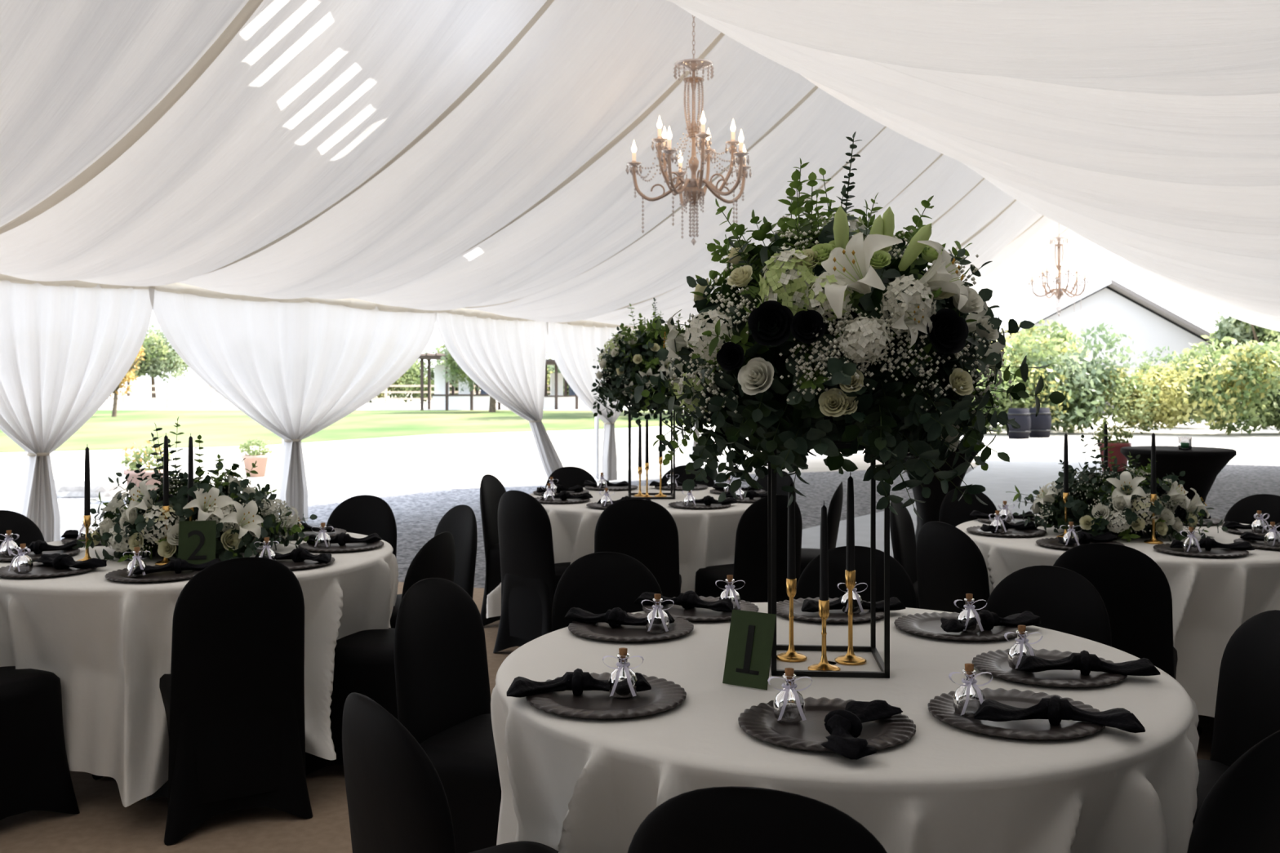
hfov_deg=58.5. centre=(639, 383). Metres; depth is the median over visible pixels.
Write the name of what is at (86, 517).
candlestick
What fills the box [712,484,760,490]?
napkin
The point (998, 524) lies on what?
bottle
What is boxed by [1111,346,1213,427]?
shrub
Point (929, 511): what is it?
cocktail table
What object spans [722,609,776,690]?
number sign
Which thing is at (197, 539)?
number sign
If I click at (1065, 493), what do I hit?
candlestick
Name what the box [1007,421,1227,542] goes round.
floral centerpiece
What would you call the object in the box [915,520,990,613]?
banquet chair
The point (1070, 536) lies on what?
bottle
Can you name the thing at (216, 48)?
tent ceiling seams
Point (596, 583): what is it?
banquet chair
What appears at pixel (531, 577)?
banquet chair
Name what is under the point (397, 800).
banquet chair
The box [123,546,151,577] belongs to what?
bottle
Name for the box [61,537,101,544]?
charger plate
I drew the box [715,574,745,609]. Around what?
bottle
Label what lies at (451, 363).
tree
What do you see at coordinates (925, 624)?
charger plate
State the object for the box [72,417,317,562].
floral centerpiece
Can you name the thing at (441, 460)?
ground
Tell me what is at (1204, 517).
napkin
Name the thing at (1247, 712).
banquet chair
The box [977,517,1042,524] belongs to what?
charger plate
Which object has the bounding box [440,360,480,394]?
bush
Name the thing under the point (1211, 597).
tablecloth
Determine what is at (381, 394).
bush
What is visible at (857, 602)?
bottle
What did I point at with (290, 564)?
charger plate
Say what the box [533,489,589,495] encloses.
charger plate
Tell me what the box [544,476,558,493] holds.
bottle
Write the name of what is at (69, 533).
napkin
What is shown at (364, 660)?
banquet chair
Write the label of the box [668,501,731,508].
charger plate
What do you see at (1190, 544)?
bottle
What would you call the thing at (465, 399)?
pergola
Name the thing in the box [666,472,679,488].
bottle
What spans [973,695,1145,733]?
napkin
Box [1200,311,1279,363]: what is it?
tree
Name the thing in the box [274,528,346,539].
charger plate
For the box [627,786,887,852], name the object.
banquet chair
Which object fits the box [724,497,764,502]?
charger plate
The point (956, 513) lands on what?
banquet chair
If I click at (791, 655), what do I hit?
candlestick
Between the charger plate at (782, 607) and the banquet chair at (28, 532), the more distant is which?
the banquet chair at (28, 532)
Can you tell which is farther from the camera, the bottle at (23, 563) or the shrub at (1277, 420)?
the shrub at (1277, 420)
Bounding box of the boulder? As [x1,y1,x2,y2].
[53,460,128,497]
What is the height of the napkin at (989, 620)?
0.056 m
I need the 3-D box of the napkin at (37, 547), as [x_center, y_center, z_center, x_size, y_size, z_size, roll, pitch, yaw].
[-2.309,0.627,4.396,0.300,0.056,0.113,0,0,-20]
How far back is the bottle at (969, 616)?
2.97 m
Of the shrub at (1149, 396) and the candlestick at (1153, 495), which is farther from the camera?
the shrub at (1149, 396)
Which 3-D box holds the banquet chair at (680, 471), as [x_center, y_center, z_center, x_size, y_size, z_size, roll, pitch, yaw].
[0.267,0.980,7.404,0.452,0.870,0.497,0,0,14]
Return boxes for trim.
[0,273,646,329]
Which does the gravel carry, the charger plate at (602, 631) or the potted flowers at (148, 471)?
the potted flowers at (148, 471)
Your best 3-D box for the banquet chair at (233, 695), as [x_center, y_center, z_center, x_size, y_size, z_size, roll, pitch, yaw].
[-1.363,0.980,3.791,0.452,0.870,0.497,0,0,-30]
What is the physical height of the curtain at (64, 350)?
2.285 m
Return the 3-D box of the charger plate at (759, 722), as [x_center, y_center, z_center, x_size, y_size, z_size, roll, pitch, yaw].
[0.353,0.646,2.170,0.332,0.016,0.332,0,0,13]
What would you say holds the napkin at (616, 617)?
on the charger plate at (602, 631)
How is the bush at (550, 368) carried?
on the ground at (441, 460)
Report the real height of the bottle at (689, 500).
0.100 m
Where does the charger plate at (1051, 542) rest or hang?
on the tablecloth at (1211, 597)
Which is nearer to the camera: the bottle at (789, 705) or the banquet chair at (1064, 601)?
the bottle at (789, 705)
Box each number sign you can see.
[177,520,216,564]
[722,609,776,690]
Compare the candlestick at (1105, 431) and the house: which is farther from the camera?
the house
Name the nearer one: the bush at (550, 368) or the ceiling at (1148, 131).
the ceiling at (1148, 131)
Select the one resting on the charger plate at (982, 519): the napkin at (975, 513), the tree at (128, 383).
the napkin at (975, 513)
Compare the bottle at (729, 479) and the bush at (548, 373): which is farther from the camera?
the bush at (548, 373)
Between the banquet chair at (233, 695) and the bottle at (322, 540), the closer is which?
the banquet chair at (233, 695)
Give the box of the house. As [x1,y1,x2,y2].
[991,279,1215,414]
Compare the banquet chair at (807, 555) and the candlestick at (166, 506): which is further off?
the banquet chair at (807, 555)
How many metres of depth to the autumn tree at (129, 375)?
50.00 m
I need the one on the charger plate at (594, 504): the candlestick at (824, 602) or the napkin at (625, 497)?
the napkin at (625, 497)
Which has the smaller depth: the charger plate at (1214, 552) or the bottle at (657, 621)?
the bottle at (657, 621)
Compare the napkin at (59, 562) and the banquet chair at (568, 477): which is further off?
the banquet chair at (568, 477)
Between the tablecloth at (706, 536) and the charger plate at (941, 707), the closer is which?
the charger plate at (941, 707)
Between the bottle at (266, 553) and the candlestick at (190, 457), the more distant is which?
the candlestick at (190, 457)
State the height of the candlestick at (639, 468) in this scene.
0.431 m
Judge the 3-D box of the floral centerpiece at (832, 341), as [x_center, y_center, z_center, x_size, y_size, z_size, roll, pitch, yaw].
[0.430,0.036,2.665,0.897,1.236,0.890,0,0,43]
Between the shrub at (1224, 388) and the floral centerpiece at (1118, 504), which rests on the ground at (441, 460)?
the shrub at (1224, 388)
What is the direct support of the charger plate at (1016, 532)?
on the tablecloth at (1211, 597)
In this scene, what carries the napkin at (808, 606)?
on the charger plate at (782, 607)
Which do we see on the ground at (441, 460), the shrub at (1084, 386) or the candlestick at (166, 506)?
the shrub at (1084, 386)
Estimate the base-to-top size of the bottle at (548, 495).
0.100 m
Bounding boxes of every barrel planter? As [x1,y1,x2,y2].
[1006,408,1031,439]
[1029,407,1051,437]
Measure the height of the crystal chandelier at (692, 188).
1.946 m
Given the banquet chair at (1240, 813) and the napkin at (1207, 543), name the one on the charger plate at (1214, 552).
the napkin at (1207, 543)
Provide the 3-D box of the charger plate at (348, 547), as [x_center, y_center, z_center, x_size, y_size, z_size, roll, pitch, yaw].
[-1.191,0.646,4.563,0.332,0.016,0.332,0,0,-4]
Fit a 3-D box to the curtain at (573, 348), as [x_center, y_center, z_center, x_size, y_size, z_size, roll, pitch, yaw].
[-0.562,0.263,16.435,0.162,2.285,2.650,0,0,31]
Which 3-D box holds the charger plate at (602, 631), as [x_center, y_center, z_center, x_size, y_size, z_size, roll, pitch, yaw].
[-0.024,0.646,3.030,0.332,0.016,0.332,0,0,43]
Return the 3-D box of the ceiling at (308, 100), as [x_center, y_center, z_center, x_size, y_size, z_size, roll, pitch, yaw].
[-0.238,-1.866,12.334,4.870,2.308,28.000,0,0,31]
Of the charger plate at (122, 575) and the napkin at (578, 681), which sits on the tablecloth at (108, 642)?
the charger plate at (122, 575)
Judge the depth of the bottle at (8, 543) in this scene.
4.27 m
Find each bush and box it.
[369,359,418,402]
[378,360,434,402]
[412,346,480,402]
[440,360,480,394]
[546,351,568,395]
[546,367,553,395]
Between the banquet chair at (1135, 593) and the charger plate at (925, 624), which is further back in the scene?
the banquet chair at (1135, 593)
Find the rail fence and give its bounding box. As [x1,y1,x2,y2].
[106,384,550,408]
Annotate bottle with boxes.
[0,529,19,557]
[8,543,32,573]
[73,520,94,542]
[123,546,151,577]
[253,537,279,560]
[312,522,333,548]
[541,483,555,501]
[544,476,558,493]
[595,472,608,488]
[599,488,614,506]
[602,648,644,698]
[640,593,674,633]
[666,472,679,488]
[681,489,696,506]
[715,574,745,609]
[724,475,733,492]
[735,484,746,500]
[767,667,812,723]
[836,582,867,613]
[948,663,992,717]
[953,593,986,633]
[988,510,1008,533]
[998,501,1014,522]
[1004,625,1042,671]
[1059,521,1083,546]
[1179,527,1204,553]
[1251,510,1270,533]
[1263,521,1279,546]
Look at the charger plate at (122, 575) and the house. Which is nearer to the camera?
the charger plate at (122, 575)
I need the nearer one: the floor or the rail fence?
the floor
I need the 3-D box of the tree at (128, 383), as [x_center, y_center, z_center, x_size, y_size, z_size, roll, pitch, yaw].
[-59.217,-1.790,132.212,6.589,6.709,5.497,0,0,-25]
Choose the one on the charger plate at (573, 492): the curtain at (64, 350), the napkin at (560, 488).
the napkin at (560, 488)
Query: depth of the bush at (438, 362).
88.78 m
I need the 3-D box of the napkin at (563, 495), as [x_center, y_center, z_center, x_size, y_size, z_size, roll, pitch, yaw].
[-0.419,0.627,6.411,0.300,0.056,0.113,0,0,17]
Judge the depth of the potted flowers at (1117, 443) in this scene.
18.04 m
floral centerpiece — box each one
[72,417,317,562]
[591,297,690,499]
[618,132,1066,678]
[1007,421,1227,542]
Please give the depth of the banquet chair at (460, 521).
5.01 m
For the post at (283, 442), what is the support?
on the gravel
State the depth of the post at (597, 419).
16.65 m
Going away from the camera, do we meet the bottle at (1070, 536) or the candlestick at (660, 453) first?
the bottle at (1070, 536)
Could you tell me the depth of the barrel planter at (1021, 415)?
30.25 m
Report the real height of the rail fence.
1.400 m
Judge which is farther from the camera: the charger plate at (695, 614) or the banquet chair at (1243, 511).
the banquet chair at (1243, 511)
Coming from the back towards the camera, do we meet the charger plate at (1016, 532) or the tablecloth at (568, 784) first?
the charger plate at (1016, 532)
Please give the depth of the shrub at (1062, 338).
36.67 m
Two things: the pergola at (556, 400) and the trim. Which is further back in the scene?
the pergola at (556, 400)
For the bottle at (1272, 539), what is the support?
on the charger plate at (1255, 544)
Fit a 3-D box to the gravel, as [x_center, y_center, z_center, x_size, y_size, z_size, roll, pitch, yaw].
[0.000,1.435,6.000,60.000,0.001,36.000,0,0,0]
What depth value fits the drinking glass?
7.17 m
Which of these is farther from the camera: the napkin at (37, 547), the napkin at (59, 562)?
the napkin at (37, 547)
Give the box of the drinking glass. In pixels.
[1177,436,1191,449]
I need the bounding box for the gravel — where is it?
[0,459,1279,588]
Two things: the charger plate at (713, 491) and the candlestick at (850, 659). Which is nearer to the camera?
the candlestick at (850, 659)
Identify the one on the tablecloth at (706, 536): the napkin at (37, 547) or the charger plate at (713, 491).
the charger plate at (713, 491)
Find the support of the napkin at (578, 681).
on the charger plate at (664, 695)
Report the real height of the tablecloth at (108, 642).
0.760 m
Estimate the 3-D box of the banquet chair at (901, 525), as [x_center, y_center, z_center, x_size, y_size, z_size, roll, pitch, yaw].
[1.423,0.980,5.330,0.497,0.870,0.452,0,0,24]
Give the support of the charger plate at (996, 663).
on the tablecloth at (568, 784)
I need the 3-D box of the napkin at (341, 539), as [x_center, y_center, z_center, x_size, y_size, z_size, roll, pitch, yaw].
[-1.200,0.627,4.623,0.300,0.056,0.113,0,0,-8]
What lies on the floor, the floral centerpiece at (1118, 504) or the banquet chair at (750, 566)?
the banquet chair at (750, 566)
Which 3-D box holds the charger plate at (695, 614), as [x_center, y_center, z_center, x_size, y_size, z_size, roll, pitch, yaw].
[0.173,0.646,3.280,0.332,0.016,0.332,0,0,-10]
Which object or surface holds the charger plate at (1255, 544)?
on the tablecloth at (1211, 597)
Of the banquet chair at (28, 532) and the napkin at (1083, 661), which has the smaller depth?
the napkin at (1083, 661)
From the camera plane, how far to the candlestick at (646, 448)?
6.54 m
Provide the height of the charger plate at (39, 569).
0.016 m
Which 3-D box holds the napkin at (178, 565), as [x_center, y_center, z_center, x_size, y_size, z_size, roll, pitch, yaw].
[-1.577,0.627,3.913,0.300,0.056,0.115,0,0,-29]
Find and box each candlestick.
[75,447,91,561]
[155,432,170,565]
[186,433,194,520]
[633,423,644,496]
[640,417,653,497]
[654,412,666,497]
[776,479,807,662]
[808,501,839,671]
[834,471,866,665]
[1057,433,1068,537]
[1103,423,1107,471]
[1143,432,1163,543]
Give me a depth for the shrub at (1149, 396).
32.79 m
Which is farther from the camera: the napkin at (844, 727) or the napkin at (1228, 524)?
the napkin at (1228, 524)
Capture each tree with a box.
[110,345,146,417]
[125,374,137,396]
[126,324,190,397]
[435,340,447,364]
[440,348,495,412]
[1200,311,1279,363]
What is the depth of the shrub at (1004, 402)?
32.26 m
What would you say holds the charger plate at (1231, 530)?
on the tablecloth at (1211, 597)
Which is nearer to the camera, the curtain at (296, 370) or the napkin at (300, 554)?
the napkin at (300, 554)
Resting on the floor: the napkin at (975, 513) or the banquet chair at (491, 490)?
the banquet chair at (491, 490)
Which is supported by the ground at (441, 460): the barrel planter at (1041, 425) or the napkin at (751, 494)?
the barrel planter at (1041, 425)
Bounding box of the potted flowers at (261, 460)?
[238,437,272,477]
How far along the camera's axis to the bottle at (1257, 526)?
4.93 m
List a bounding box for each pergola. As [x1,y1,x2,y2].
[417,352,500,410]
[543,359,586,409]
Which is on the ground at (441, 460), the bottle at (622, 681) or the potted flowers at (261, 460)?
the potted flowers at (261, 460)
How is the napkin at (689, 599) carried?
on the charger plate at (695, 614)
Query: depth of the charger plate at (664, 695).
2.32 m
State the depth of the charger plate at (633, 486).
7.09 m
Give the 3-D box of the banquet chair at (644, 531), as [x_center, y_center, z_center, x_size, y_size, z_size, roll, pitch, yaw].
[-0.003,0.980,5.641,0.452,0.870,0.497,0,0,4]
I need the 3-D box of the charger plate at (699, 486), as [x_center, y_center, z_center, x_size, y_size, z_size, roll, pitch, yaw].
[0.258,0.646,7.138,0.332,0.016,0.332,0,0,-20]
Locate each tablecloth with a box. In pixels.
[0,532,399,807]
[486,485,761,618]
[490,602,1199,852]
[955,514,1279,735]
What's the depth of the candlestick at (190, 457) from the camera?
4.19 m
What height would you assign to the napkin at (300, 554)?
0.056 m
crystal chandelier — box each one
[625,14,751,244]
[1028,223,1088,315]
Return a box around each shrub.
[968,348,1071,435]
[990,319,1096,411]
[1003,322,1140,433]
[1099,360,1190,433]
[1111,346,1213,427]
[1164,336,1279,435]
[1255,367,1279,432]
[1262,334,1279,377]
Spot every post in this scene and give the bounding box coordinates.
[282,439,284,460]
[595,416,599,481]
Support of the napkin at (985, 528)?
on the charger plate at (1016, 532)
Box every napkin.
[0,539,79,554]
[34,553,106,569]
[61,529,100,537]
[133,558,221,573]
[255,547,331,563]
[275,521,334,532]
[306,532,382,546]
[506,668,651,697]
[536,484,583,493]
[541,490,592,500]
[564,607,675,627]
[583,480,628,486]
[596,496,651,503]
[633,591,733,612]
[648,480,697,486]
[694,495,737,505]
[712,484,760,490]
[724,489,768,499]
[800,595,905,612]
[821,699,902,759]
[940,609,1040,632]
[969,510,1034,519]
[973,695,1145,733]
[980,520,1039,532]
[1017,650,1159,675]
[1057,531,1117,544]
[1169,537,1254,551]
[1197,512,1210,519]
[1222,520,1279,529]
[1240,531,1279,541]
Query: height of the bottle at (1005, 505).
0.100 m
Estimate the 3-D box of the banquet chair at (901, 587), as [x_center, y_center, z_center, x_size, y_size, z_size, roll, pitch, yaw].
[0.667,0.980,3.604,0.452,0.870,0.497,0,0,14]
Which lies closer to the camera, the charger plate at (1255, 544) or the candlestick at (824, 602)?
the candlestick at (824, 602)
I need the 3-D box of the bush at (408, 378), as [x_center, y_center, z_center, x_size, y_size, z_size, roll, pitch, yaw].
[-18.121,-0.254,88.126,5.335,3.502,5.138,0,0,8]
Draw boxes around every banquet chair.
[0,510,44,546]
[0,666,79,820]
[146,556,312,845]
[305,531,455,775]
[326,494,396,556]
[342,692,559,852]
[390,504,477,628]
[394,577,501,852]
[480,474,506,626]
[493,490,570,653]
[545,466,596,488]
[551,551,662,631]
[594,498,681,597]
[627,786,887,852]
[661,465,715,487]
[694,494,802,602]
[756,470,795,501]
[794,546,917,608]
[800,481,843,576]
[889,501,919,608]
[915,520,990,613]
[938,488,996,526]
[984,565,1111,646]
[1053,542,1177,679]
[1186,730,1279,852]
[1192,609,1279,826]
[1223,493,1279,524]
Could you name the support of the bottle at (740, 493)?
on the charger plate at (755, 499)
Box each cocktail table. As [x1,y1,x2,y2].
[903,440,984,545]
[1120,445,1236,504]
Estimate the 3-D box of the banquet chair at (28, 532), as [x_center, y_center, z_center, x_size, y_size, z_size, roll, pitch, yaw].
[-2.547,0.980,4.809,0.497,0.870,0.452,0,0,24]
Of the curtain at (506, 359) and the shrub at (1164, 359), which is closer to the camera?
the curtain at (506, 359)
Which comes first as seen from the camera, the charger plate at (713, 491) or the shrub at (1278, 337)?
the charger plate at (713, 491)
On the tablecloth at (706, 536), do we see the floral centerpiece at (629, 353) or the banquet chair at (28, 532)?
the floral centerpiece at (629, 353)
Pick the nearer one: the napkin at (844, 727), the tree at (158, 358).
the napkin at (844, 727)
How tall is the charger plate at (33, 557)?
0.016 m
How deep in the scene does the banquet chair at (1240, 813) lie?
1.76 m
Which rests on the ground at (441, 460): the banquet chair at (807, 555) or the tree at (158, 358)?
the tree at (158, 358)
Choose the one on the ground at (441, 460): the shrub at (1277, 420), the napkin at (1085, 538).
the shrub at (1277, 420)
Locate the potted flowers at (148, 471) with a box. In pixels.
[119,440,172,496]
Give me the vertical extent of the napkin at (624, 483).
0.056 m
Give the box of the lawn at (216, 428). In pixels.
[0,409,707,452]
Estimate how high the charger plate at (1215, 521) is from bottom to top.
0.016 m
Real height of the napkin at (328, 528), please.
0.056 m
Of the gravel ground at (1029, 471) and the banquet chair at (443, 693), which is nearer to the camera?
the banquet chair at (443, 693)
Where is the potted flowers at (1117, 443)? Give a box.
[1093,423,1135,473]
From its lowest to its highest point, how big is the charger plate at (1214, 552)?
0.016 m
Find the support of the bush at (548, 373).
on the ground at (441, 460)
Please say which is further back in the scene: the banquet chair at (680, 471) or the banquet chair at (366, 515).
the banquet chair at (680, 471)
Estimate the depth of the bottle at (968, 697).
2.22 m
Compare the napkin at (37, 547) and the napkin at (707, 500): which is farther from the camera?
the napkin at (707, 500)
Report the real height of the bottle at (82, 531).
0.100 m
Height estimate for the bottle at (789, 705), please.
0.100 m
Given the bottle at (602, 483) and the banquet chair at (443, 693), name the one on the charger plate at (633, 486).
the bottle at (602, 483)
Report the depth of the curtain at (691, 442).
18.70 m
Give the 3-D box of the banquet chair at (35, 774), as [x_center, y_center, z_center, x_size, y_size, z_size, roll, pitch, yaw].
[-2.151,0.980,3.649,0.452,0.870,0.497,0,0,27]
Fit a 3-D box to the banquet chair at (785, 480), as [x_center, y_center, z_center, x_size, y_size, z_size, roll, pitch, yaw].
[0.683,0.980,7.066,0.497,0.870,0.452,0,0,-37]
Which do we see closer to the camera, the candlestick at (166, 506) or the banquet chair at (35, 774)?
the banquet chair at (35, 774)
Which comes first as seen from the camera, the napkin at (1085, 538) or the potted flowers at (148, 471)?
the napkin at (1085, 538)
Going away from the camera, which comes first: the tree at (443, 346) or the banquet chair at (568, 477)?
the banquet chair at (568, 477)
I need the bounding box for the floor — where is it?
[0,582,1214,852]
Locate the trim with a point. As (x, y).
(177, 287)
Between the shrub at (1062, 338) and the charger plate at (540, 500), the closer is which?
the charger plate at (540, 500)
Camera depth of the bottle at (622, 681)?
2.35 m
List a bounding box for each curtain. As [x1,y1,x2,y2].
[0,280,154,542]
[148,287,436,522]
[435,311,563,479]
[547,322,638,480]
[681,404,701,467]
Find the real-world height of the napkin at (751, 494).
0.056 m
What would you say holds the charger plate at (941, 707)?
on the tablecloth at (568, 784)
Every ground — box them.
[0,387,1279,499]
[801,449,1134,557]
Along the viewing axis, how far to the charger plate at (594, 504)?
6.02 m
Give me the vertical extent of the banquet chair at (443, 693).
0.870 m
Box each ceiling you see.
[0,0,1087,329]
[667,0,1279,331]
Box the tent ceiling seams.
[0,0,1088,310]
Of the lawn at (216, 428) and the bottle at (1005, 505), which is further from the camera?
the lawn at (216, 428)
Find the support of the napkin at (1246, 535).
on the charger plate at (1255, 544)
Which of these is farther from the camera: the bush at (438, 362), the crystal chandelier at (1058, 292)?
the bush at (438, 362)
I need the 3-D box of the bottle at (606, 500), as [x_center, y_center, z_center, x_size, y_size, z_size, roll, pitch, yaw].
[-0.176,0.599,6.009,0.086,0.100,0.067,0,0,-21]
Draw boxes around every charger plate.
[0,548,79,560]
[0,560,97,577]
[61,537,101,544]
[105,564,201,582]
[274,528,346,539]
[275,554,334,569]
[297,540,384,551]
[525,672,686,719]
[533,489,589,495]
[534,497,590,503]
[568,613,693,641]
[584,484,638,490]
[586,502,607,509]
[642,595,758,621]
[654,484,707,489]
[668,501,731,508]
[709,488,764,493]
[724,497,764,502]
[737,697,915,752]
[776,597,884,622]
[893,612,1017,640]
[927,688,1105,740]
[966,525,1046,537]
[972,648,1127,687]
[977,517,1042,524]
[1035,537,1124,549]
[1153,542,1248,557]
[1182,517,1224,524]
[1226,528,1279,536]
[1233,537,1279,550]
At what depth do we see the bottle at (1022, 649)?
2.58 m

